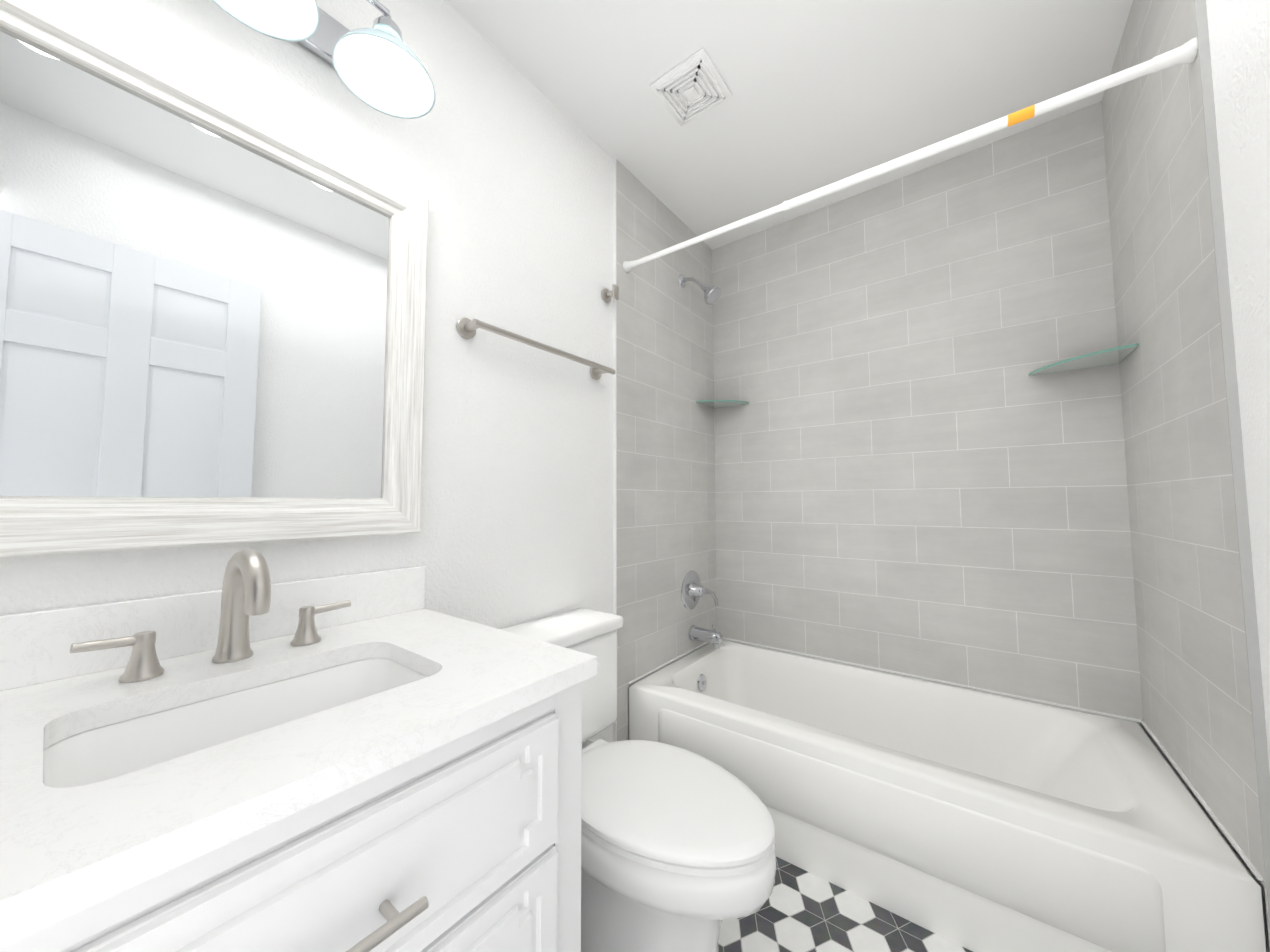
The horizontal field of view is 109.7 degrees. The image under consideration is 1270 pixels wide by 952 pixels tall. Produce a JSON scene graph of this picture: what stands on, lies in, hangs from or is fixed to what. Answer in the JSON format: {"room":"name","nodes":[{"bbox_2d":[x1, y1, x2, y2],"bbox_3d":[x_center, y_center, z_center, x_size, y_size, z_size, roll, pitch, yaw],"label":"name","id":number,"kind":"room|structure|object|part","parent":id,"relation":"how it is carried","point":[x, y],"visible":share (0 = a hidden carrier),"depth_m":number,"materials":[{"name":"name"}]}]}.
{"room":"bathroom","nodes":[
{"label":"bathroom","id":0,"kind":"room"},
{"bbox_2d":[0,0,701,742],"bbox_3d":[-0.379,-0.065,1.455,0.100,2.500,2.738,-3,-4,37],"label":"wall","id":1,"kind":"structure","parent":0,"point":[498,160],"depth_m":1.29,"materials":[{"name":"paint"}]},
{"bbox_2d":[0,0,428,556],"bbox_3d":[-0.777,-0.305,0.835,0.034,0.860,0.770,-3,-4,37],"label":"mirror","id":2,"kind":"object","parent":1,"relation":"attached to","point":[213,294],"visible":0.96,"depth_m":0.80,"materials":[{"name":"white wood"}]},
{"bbox_2d":[212,0,434,118],"bbox_3d":[-0.689,-0.943,0.798,0.266,0.200,0.630,-3,-4,37],"label":"sconce","id":3,"kind":"object","parent":1,"relation":"attached to","point":[379,66],"visible":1,"depth_m":0.92,"materials":[{"name":"white glass"}]},
{"bbox_2d":[456,318,615,379],"bbox_3d":[-0.284,-0.405,1.460,0.068,0.058,0.609,-3,-4,37],"label":"towel rail","id":4,"kind":"object","parent":1,"relation":"attached to","point":[466,328],"visible":1,"depth_m":1.34,"materials":[{"name":"silver metal"}]},
{"bbox_2d":[601,284,618,302],"bbox_3d":[-0.093,-0.710,1.740,0.056,0.054,0.054,-3,-4,37],"label":"robe hook","id":5,"kind":"object","parent":1,"relation":"attached to","point":[607,295],"visible":1,"depth_m":1.73,"materials":[{"name":"silver metal"}]},
{"bbox_2d":[613,158,616,741],"bbox_3d":[-0.079,-0.048,1.753,0.014,2.500,0.004,-3,-4,37],"label":"trim","id":6,"kind":"structure","parent":1,"relation":"attached to","point":[614,444],"depth_m":1.76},
{"bbox_2d":[617,687,627,740],"bbox_3d":[-0.054,1.014,1.722,0.012,0.375,0.072,-3,-4,37],"label":"wall tile","id":7,"kind":"structure","parent":1,"relation":"attached to","point":[622,714],"depth_m":1.73,"materials":[{"name":"grey tile"}]},
{"bbox_2d":[616,159,716,691],"bbox_3d":[0.174,-0.217,2.098,0.012,2.125,0.836,-3,-4,37],"label":"wall tile","id":8,"kind":"structure","parent":1,"relation":"attached to","point":[666,524],"depth_m":2.01,"materials":[{"name":"grey tile"}]},
{"bbox_2d":[679,274,720,304],"bbox_3d":[0.314,-0.907,2.145,0.205,0.187,0.090,-3,-4,37],"label":"shower head","id":9,"kind":"object","parent":8,"relation":"attached to","point":[712,294],"visible":1,"depth_m":2.11},
{"bbox_2d":[681,570,718,609],"bbox_3d":[0.319,0.553,2.166,0.078,0.188,0.236,-3,-4,37],"label":"shower valve","id":10,"kind":"object","parent":8,"relation":"attached to","point":[693,590],"visible":1,"depth_m":2.14,"materials":[{"name":"silver metal"}]},
{"bbox_2d":[689,625,722,648],"bbox_3d":[0.339,0.751,2.116,0.155,0.103,0.074,-3,-4,37],"label":"tub spout","id":11,"kind":"object","parent":8,"relation":"attached to","point":[713,636],"visible":1,"depth_m":2.09,"materials":[{"name":"silver metal"}]},
{"bbox_2d":[623,37,1197,271],"bbox_3d":[0.572,-0.882,1.396,1.520,0.064,0.064,-3,-4,37],"label":"rail","id":12,"kind":"object","parent":8,"relation":"attached to","point":[1186,53],"visible":1,"depth_m":1.16,"materials":[{"name":"white plastic"}]},
{"bbox_2d":[629,642,707,683],"bbox_3d":[0.207,0.834,2.062,0.006,0.007,0.760,-3,-4,37],"label":"trim","id":13,"kind":"structure","parent":1,"relation":"attached to","point":[661,666],"depth_m":1.97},
{"bbox_2d":[444,0,1132,249],"bbox_3d":[0.271,-1.383,1.032,1.744,0.080,2.738,-3,-4,37],"label":"ceiling","id":14,"kind":"structure","parent":0,"point":[825,92],"depth_m":1.48,"materials":[{"name":"paint"}]},
{"bbox_2d":[650,48,731,125],"bbox_3d":[0.192,-1.305,1.518,0.204,0.018,0.204,-3,-4,37],"label":"ceiling vent","id":15,"kind":"object","parent":14,"relation":"in","point":[690,88],"visible":1,"depth_m":1.50,"materials":[{"name":"white plastic"}]},
{"bbox_2d":[718,856,972,951],"bbox_3d":[0.279,1.192,0.882,1.744,0.080,2.738,-3,-4,37],"label":"floor","id":16,"kind":"structure","parent":0,"point":[801,910],"depth_m":1.16,"materials":[{"name":"multicoloured tile"}]},
{"bbox_2d":[0,548,596,951],"bbox_3d":[-0.535,0.625,0.599,0.631,1.025,0.810,-3,-4,37],"label":"bathroom vanity","id":17,"kind":"object","parent":16,"relation":"on","point":[249,756],"visible":1,"depth_m":0.57,"materials":[{"name":"paint"}]},
{"bbox_2d":[69,548,351,683],"bbox_3d":[-0.647,0.215,0.739,0.190,0.190,0.352,-3,-4,37],"label":"faucet","id":18,"kind":"object","parent":17,"relation":"on","point":[246,587],"depth_m":0.74,"materials":[{"name":"silver metal"}]},
{"bbox_2d":[500,608,775,951],"bbox_3d":[-0.020,0.802,1.146,0.763,0.732,0.436,-3,-4,37],"label":"toilet","id":19,"kind":"object","parent":16,"relation":"on","point":[677,849],"visible":0.58,"depth_m":0.99,"materials":[{"name":"ceramic"}]},
{"bbox_3d":[0.061,0.774,1.086,0.554,0.046,0.380,-3,-4,37],"label":"seat","id":20,"kind":"part","parent":19,"relation":"part of","materials":[{"name":"white plastic"}]},
{"bbox_2d":[629,639,1265,951],"bbox_3d":[0.807,0.999,1.589,1.514,0.385,0.762,-3,-4,37],"label":"bathtub","id":21,"kind":"object","parent":16,"relation":"on","point":[974,820],"visible":1,"depth_m":1.22,"materials":[{"name":"ceramic"}]},
{"bbox_2d":[1148,0,1269,951],"bbox_3d":[0.928,-0.126,0.460,0.100,2.500,2.738,-3,-4,37],"label":"wall","id":22,"kind":"structure","parent":0,"point":[1239,36],"depth_m":0.82,"materials":[{"name":"paint"}]},
{"bbox_2d":[1102,0,1265,888],"bbox_3d":[1.411,-0.273,1.194,0.012,2.125,0.776,-3,-4,37],"label":"wall tile","id":23,"kind":"structure","parent":22,"relation":"attached to","point":[1195,693],"depth_m":1.09,"materials":[{"name":"grey tile"}]},
{"bbox_2d":[1141,720,1262,880],"bbox_3d":[1.411,0.777,1.145,0.006,0.007,0.760,-3,-4,37],"label":"trim","id":24,"kind":"structure","parent":22,"relation":"attached to","point":[1250,865],"depth_m":1.02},
{"bbox_2d":[1194,0,1269,933],"bbox_3d":[1.174,-0.103,0.875,0.014,2.500,0.004,-3,-4,37],"label":"trim","id":25,"kind":"structure","parent":22,"relation":"attached to","point":[1245,558],"depth_m":0.87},
{"bbox_2d":[1265,889,1269,948],"bbox_3d":[1.182,0.958,0.819,0.012,0.375,0.012,-3,-4,37],"label":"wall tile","id":26,"kind":"structure","parent":22,"relation":"attached to","point":[1267,918],"depth_m":0.83,"materials":[{"name":"grey tile"}]},
{"bbox_3d":[1.075,-0.037,2.004,1.544,2.500,0.100,-3,-4,37],"label":"wall","id":27,"kind":"structure","parent":0,"visible":0},
{"bbox_2d":[696,400,748,408],"bbox_3d":[0.451,-0.378,2.294,0.200,0.008,0.200,-3,-4,37],"label":"glass shelf","id":28,"kind":"object","parent":27,"relation":"attached to","point":[714,404],"visible":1,"depth_m":2.30,"materials":[{"name":"glass"}]},
{"bbox_2d":[712,101,1142,724],"bbox_3d":[1.040,-0.227,1.971,1.544,2.125,0.012,-3,-4,37],"label":"wall tile","id":29,"kind":"structure","parent":27,"relation":"attached to","point":[920,471],"depth_m":1.81,"materials":[{"name":"grey tile"}]},
{"bbox_2d":[723,637,1142,722],"bbox_3d":[1.038,0.822,1.903,1.520,0.007,0.006,-3,-4,37],"label":"trim","id":30,"kind":"structure","parent":27,"relation":"attached to","point":[1047,702],"depth_m":1.73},
{"bbox_2d":[1029,343,1137,375],"bbox_3d":[1.477,-0.383,1.492,0.230,0.008,0.230,-3,-4,37],"label":"glass shelf","id":31,"kind":"object","parent":27,"relation":"attached to","point":[1113,356],"visible":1,"depth_m":1.48,"materials":[{"name":"glass"}]}
]}

